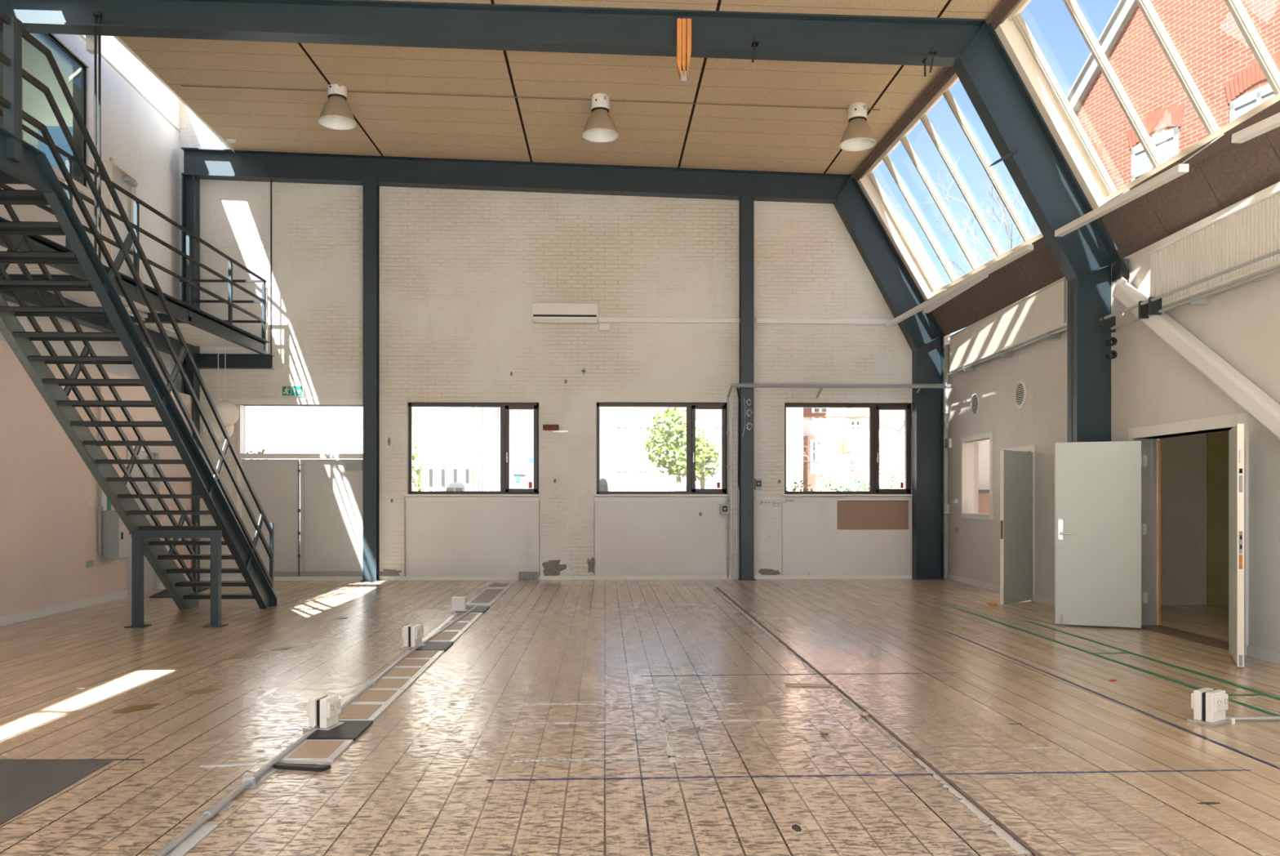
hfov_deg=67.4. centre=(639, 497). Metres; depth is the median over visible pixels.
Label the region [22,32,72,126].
window
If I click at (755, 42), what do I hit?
hook
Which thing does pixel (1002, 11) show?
trim
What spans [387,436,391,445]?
chip
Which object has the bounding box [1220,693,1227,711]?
socket
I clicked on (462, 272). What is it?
wall
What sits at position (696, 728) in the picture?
wood splinter
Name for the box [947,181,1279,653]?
wall
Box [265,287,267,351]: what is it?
end post
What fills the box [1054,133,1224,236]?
window sill
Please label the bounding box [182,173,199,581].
steel column
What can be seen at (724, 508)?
controller
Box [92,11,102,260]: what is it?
rod
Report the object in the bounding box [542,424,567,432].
stub
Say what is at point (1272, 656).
baseboard
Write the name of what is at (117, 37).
trim
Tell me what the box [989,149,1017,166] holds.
hook
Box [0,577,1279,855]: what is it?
floor
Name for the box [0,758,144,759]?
floor strip
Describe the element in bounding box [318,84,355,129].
pendant lamp
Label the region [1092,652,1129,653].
tape
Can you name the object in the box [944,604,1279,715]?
tape
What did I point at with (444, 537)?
wall panel
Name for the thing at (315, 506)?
door
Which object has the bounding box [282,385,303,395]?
exit sign
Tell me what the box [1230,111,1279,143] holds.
trough
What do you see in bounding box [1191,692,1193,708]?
socket
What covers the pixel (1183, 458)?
wall
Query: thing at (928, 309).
trough
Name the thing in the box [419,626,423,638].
socket
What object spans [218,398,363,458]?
window
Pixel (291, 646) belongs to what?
floor patch
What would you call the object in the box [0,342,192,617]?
wall
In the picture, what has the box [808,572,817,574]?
strip
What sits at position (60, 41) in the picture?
window
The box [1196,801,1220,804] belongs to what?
paint mark
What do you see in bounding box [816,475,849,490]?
shrub
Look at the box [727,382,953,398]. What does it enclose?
cable tray
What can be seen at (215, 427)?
paper lantern
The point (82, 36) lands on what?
trim
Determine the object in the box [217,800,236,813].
tape
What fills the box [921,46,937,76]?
hook
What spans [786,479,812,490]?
shrub
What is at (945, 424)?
junction box
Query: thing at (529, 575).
floor convector
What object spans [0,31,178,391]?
wall
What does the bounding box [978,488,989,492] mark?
countertop
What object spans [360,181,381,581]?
steel column
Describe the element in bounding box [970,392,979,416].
air vent
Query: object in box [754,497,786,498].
cable trunking
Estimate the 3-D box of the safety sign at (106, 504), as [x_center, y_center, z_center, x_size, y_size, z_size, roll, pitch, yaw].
[-7.468,0.015,13.440,0.015,0.314,0.249,0,0,-5]
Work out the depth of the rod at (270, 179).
16.67 m
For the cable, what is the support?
attached to the ceiling
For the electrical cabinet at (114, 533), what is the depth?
13.31 m
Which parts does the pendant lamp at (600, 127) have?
lamp shade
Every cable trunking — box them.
[598,316,892,324]
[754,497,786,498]
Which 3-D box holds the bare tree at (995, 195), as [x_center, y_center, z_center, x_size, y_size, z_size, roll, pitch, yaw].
[10.345,-5.177,30.190,16.016,15.711,13.352,0,0,26]
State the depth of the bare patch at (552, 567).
17.05 m
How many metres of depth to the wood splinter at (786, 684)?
7.39 m
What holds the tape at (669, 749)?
on the floor at (414, 782)
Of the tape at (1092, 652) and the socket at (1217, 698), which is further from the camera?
the tape at (1092, 652)
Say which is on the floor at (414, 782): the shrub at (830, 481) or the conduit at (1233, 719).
the conduit at (1233, 719)
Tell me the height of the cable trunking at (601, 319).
0.090 m
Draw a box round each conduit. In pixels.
[95,386,108,559]
[151,604,477,855]
[726,394,729,577]
[1225,715,1279,723]
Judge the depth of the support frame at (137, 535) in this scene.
10.82 m
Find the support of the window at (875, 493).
in the wall at (462, 272)
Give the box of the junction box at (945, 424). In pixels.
[943,422,948,427]
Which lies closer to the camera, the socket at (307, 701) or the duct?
the socket at (307, 701)
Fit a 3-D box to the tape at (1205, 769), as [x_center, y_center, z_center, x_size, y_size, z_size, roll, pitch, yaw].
[1.233,1.448,5.024,4.048,0.002,0.022,0,0,-3]
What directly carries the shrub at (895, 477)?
on the ground
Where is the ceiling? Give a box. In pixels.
[117,0,1001,173]
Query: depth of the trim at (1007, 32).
11.13 m
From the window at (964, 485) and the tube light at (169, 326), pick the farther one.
the window at (964, 485)
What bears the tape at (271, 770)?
on the floor at (414, 782)
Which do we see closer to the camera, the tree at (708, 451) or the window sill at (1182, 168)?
the window sill at (1182, 168)
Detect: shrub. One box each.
[245,448,265,453]
[412,444,425,490]
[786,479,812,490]
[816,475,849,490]
[850,468,869,490]
[879,466,904,488]
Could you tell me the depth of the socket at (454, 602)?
12.14 m
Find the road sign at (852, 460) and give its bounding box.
[850,448,855,479]
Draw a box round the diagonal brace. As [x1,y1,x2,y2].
[1111,257,1279,439]
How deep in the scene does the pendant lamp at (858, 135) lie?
13.76 m
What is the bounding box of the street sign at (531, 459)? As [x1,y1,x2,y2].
[528,457,533,462]
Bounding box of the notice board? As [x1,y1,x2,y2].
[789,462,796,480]
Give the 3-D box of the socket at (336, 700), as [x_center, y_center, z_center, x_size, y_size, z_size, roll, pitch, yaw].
[-1.915,1.318,6.068,0.018,0.096,0.067,0,0,11]
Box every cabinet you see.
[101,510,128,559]
[978,488,989,513]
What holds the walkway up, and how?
attached to the wall at (135, 134)
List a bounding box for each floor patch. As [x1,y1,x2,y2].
[112,702,160,713]
[183,687,222,693]
[271,645,296,650]
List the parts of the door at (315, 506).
frame, kick plate, edge rod, handle, kick plate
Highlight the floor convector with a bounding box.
[518,571,537,580]
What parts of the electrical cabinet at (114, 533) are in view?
door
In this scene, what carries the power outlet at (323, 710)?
on the channel
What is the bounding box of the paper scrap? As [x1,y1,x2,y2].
[1022,746,1052,747]
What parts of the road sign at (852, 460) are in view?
post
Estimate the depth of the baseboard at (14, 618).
12.19 m
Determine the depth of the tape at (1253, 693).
7.07 m
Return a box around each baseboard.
[0,577,190,626]
[200,574,911,580]
[946,573,1279,663]
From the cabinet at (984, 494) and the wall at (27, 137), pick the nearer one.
the wall at (27, 137)
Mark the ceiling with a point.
(651, 134)
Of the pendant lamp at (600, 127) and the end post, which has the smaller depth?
the pendant lamp at (600, 127)
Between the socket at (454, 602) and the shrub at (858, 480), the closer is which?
the socket at (454, 602)
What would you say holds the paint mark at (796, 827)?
on the floor at (414, 782)
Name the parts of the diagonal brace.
plate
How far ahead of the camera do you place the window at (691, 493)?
17.24 m
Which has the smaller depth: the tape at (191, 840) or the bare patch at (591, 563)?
the tape at (191, 840)
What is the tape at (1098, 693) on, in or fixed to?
on the floor at (414, 782)
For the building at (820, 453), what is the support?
on the ground
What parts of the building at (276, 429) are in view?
pane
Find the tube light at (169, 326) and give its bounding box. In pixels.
[125,306,179,332]
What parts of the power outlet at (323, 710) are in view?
plate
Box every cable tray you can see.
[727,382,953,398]
[731,386,741,577]
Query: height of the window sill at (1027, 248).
0.556 m
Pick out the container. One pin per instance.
(521, 477)
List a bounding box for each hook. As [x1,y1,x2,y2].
[751,36,759,62]
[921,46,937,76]
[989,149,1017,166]
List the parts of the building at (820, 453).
pane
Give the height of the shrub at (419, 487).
2.464 m
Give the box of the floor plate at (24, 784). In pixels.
[0,759,114,824]
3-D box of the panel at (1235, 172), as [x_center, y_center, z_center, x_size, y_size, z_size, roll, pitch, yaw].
[5.747,-3.091,8.466,0.561,0.681,5.500,0,0,-2]
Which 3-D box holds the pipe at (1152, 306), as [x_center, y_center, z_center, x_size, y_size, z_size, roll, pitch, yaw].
[5.381,-1.835,7.014,0.150,0.499,8.050,0,0,0]
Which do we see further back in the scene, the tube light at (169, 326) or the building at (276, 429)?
the building at (276, 429)
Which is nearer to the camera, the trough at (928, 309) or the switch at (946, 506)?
the trough at (928, 309)
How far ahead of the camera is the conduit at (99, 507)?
13.17 m
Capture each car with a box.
[445,482,473,490]
[487,484,500,490]
[600,477,608,490]
[669,482,698,490]
[837,479,869,490]
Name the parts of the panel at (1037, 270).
panel, panel, panel, panel, panel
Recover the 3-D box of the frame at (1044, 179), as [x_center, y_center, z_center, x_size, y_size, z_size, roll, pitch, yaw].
[-1.198,-2.141,11.134,13.696,7.198,0.240,0,0,-2]
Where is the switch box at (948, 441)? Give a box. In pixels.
[945,438,951,448]
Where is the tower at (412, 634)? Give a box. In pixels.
[399,623,426,648]
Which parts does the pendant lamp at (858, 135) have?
lamp shade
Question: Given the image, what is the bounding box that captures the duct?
[85,35,97,54]
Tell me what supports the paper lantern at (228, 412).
hanging from the walkway
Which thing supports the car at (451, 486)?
on the ground
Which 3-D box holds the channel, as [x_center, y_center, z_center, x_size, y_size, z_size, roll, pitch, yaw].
[-2.077,1.441,10.734,0.386,0.016,10.952,0,0,-3]
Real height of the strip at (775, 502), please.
0.092 m
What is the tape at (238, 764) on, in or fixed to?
on the floor at (414, 782)
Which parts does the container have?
lid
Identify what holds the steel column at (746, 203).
on the floor at (414, 782)
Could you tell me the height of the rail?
0.012 m
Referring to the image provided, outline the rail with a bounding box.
[715,586,1040,855]
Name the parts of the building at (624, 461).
pane, pane, pane, pane, pane, pane, pane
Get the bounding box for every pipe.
[730,382,953,388]
[1099,248,1279,359]
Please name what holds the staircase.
on the floor at (414, 782)
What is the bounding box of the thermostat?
[951,498,958,502]
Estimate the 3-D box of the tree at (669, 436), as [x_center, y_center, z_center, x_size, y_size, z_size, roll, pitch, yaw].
[1.155,-1.065,32.057,2.113,4.134,2.083,0,0,-2]
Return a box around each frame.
[0,0,1119,442]
[124,529,228,627]
[181,146,943,579]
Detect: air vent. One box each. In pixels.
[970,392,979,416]
[1014,380,1026,408]
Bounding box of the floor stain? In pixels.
[300,622,319,625]
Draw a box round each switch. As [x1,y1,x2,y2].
[86,502,94,506]
[943,503,949,513]
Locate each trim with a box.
[80,35,179,131]
[113,35,235,152]
[848,0,1279,301]
[857,17,1108,300]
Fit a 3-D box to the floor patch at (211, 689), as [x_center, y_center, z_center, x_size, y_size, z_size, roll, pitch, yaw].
[-3.280,1.448,7.207,0.165,0.002,0.264,0,0,27]
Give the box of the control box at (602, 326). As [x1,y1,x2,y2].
[599,323,609,330]
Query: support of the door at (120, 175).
in the wall at (135, 134)
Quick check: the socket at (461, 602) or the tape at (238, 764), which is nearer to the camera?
the tape at (238, 764)
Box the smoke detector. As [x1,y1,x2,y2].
[225,138,235,142]
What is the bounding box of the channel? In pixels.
[278,582,512,761]
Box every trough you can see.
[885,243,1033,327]
[922,274,988,313]
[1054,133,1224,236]
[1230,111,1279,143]
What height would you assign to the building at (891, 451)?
3.305 m
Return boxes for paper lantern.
[202,337,233,441]
[210,400,239,426]
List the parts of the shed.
post, post, post, post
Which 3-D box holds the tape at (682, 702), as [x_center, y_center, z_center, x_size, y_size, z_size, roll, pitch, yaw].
[-0.059,1.448,6.765,1.576,0.002,0.044,0,0,-1]
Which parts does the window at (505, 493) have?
sill, sash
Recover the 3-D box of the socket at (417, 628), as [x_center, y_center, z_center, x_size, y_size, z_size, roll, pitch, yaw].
[-2.140,1.304,9.240,0.018,0.108,0.071,0,0,11]
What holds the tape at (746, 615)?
on the floor at (414, 782)
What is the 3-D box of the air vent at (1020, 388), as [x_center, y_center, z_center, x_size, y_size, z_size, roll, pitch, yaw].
[5.558,-1.516,14.036,0.020,0.400,0.400,0,0,0]
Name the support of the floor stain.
on the floor at (414, 782)
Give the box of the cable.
[181,84,879,110]
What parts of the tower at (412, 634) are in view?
plate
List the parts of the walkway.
railing post, handrail, railing post, railing post, railing post, railing post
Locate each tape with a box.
[164,823,218,855]
[199,763,266,766]
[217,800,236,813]
[246,764,277,787]
[486,768,1250,780]
[505,717,849,724]
[511,753,721,762]
[520,702,743,704]
[640,671,958,675]
[651,687,675,761]
[687,630,728,708]
[711,586,913,754]
[913,757,1031,853]
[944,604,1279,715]
[946,631,1279,768]
[1025,620,1279,699]
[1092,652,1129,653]
[1227,693,1267,695]
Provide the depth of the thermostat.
16.76 m
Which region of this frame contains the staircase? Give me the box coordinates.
[0,9,276,608]
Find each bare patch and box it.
[379,568,402,576]
[542,560,566,575]
[586,556,595,573]
[757,568,781,574]
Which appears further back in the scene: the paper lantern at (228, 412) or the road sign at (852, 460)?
the road sign at (852, 460)
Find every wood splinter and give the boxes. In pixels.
[677,726,699,731]
[785,683,838,686]
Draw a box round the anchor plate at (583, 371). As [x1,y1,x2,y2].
[580,368,586,374]
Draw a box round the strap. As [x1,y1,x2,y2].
[676,17,691,83]
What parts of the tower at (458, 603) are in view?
plate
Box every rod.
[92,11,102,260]
[270,178,271,354]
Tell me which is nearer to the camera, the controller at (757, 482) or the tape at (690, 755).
the tape at (690, 755)
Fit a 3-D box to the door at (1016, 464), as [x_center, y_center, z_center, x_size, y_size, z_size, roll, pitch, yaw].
[5.528,0.350,13.721,0.666,2.200,1.954,0,0,22]
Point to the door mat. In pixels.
(164, 593)
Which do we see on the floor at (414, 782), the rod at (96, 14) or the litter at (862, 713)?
the litter at (862, 713)
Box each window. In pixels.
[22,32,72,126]
[22,33,93,198]
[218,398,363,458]
[404,402,540,500]
[593,402,727,500]
[782,403,912,500]
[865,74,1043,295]
[960,431,993,519]
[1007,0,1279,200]
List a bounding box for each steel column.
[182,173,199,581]
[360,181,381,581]
[737,195,755,580]
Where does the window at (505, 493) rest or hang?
in the wall at (462, 272)
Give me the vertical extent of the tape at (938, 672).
0.002 m
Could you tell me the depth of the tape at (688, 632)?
8.12 m
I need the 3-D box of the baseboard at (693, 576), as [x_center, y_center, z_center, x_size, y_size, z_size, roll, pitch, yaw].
[-1.126,1.415,17.064,13.200,0.070,0.012,0,0,-2]
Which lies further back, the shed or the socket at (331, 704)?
the shed
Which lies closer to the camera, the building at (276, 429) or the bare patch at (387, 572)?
the bare patch at (387, 572)
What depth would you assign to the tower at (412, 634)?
9.22 m
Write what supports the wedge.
on the floor at (414, 782)
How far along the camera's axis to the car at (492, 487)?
22.99 m
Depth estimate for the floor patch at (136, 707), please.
6.61 m
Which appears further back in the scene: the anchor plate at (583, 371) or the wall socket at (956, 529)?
the anchor plate at (583, 371)
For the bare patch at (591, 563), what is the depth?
17.07 m
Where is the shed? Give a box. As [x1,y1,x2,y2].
[413,454,489,490]
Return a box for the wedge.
[987,602,997,604]
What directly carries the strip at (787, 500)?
attached to the window at (875, 493)
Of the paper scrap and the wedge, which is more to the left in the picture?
the wedge
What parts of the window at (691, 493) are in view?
sill, sash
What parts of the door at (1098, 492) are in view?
handle, frame, lock plate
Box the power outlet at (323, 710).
[302,693,344,731]
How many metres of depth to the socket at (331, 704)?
5.97 m
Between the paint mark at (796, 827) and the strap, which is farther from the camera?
the strap
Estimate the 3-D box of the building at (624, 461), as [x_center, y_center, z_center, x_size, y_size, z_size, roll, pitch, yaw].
[2.183,-3.642,64.123,13.253,9.284,8.800,0,0,-2]
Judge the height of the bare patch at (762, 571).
0.138 m
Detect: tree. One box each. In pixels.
[644,407,705,483]
[675,430,721,488]
[714,153,1039,490]
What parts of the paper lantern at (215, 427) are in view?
lamp shade, cord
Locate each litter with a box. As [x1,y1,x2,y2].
[819,728,830,733]
[859,711,868,715]
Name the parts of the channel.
black plate, black plate, black plate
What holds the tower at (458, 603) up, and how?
on the channel
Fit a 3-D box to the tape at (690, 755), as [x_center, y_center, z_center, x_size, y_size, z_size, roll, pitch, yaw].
[-0.124,1.448,5.344,1.168,0.002,0.050,0,0,-6]
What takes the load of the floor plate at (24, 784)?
on the floor at (414, 782)
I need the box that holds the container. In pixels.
[512,471,529,488]
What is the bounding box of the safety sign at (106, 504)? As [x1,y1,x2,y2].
[102,489,111,510]
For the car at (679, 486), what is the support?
on the ground
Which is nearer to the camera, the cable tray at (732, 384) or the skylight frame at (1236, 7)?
the skylight frame at (1236, 7)
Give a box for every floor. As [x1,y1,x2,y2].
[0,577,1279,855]
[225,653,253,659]
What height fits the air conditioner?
0.346 m
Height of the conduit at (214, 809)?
0.042 m
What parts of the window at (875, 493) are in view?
sill, sash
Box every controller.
[720,504,728,514]
[754,478,761,489]
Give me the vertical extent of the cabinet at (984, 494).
1.600 m
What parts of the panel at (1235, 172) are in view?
panel, panel, panel, panel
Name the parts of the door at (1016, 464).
lock plate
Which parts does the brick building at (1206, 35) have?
pane, pane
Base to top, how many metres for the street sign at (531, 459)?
2.256 m
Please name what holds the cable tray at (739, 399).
attached to the wall at (462, 272)
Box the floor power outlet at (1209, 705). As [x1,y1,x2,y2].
[1186,687,1231,727]
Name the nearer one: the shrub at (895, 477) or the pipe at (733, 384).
the pipe at (733, 384)
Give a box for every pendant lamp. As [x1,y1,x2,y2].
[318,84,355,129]
[582,93,617,142]
[839,102,875,151]
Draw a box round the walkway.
[0,109,274,368]
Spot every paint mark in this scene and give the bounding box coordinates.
[791,823,801,831]
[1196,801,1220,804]
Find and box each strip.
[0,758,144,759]
[274,762,330,771]
[760,499,770,504]
[773,500,779,505]
[785,497,794,502]
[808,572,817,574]
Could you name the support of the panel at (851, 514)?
attached to the wall at (462, 272)
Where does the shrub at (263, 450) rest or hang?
on the ground
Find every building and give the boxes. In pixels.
[245,406,306,453]
[600,406,721,488]
[786,407,803,490]
[803,435,831,490]
[835,438,904,488]
[1040,0,1279,232]
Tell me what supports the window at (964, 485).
in the wall at (1152, 384)
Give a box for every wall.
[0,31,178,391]
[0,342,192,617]
[22,119,37,148]
[178,99,951,577]
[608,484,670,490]
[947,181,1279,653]
[978,431,1228,604]
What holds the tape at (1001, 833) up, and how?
on the floor at (414, 782)
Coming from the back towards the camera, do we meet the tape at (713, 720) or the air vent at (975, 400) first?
the air vent at (975, 400)
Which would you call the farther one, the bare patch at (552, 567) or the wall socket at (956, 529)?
the bare patch at (552, 567)
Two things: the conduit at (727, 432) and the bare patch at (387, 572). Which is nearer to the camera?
the bare patch at (387, 572)
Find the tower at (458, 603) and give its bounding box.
[448,596,468,612]
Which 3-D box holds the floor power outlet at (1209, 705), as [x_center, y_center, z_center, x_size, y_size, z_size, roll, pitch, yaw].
[3.677,1.345,6.197,0.212,0.210,0.180,0,0,-34]
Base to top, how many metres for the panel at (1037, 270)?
0.813 m
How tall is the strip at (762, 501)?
0.080 m
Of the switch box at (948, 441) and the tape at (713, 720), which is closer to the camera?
the tape at (713, 720)
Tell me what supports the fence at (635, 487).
on the ground
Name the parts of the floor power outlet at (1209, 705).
plate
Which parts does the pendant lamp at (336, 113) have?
lamp shade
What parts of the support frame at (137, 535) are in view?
plate, post, post, plate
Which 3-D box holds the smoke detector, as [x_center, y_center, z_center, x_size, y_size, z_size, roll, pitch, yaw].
[-6.847,-5.986,16.060,0.180,0.050,0.180,0,0,-2]
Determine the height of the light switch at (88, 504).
0.061 m
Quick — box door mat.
[148,586,210,597]
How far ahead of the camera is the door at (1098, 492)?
10.68 m
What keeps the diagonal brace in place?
attached to the frame
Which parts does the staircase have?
railing post, handrail, railing post, railing post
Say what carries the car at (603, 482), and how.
on the ground
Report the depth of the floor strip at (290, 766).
5.12 m
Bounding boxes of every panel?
[406,500,911,576]
[837,500,908,528]
[931,217,1122,336]
[1100,126,1279,257]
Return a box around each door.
[109,157,137,278]
[126,445,159,596]
[237,457,363,576]
[1000,444,1034,604]
[1054,412,1248,666]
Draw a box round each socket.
[85,560,93,567]
[306,701,308,716]
[327,700,334,717]
[333,697,340,715]
[415,626,419,639]
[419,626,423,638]
[451,599,457,606]
[458,599,464,606]
[954,527,959,531]
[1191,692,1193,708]
[1213,694,1221,712]
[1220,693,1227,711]
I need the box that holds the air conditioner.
[532,302,598,323]
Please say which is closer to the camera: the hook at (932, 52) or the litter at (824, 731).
the litter at (824, 731)
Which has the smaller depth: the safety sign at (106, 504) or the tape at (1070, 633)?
the tape at (1070, 633)

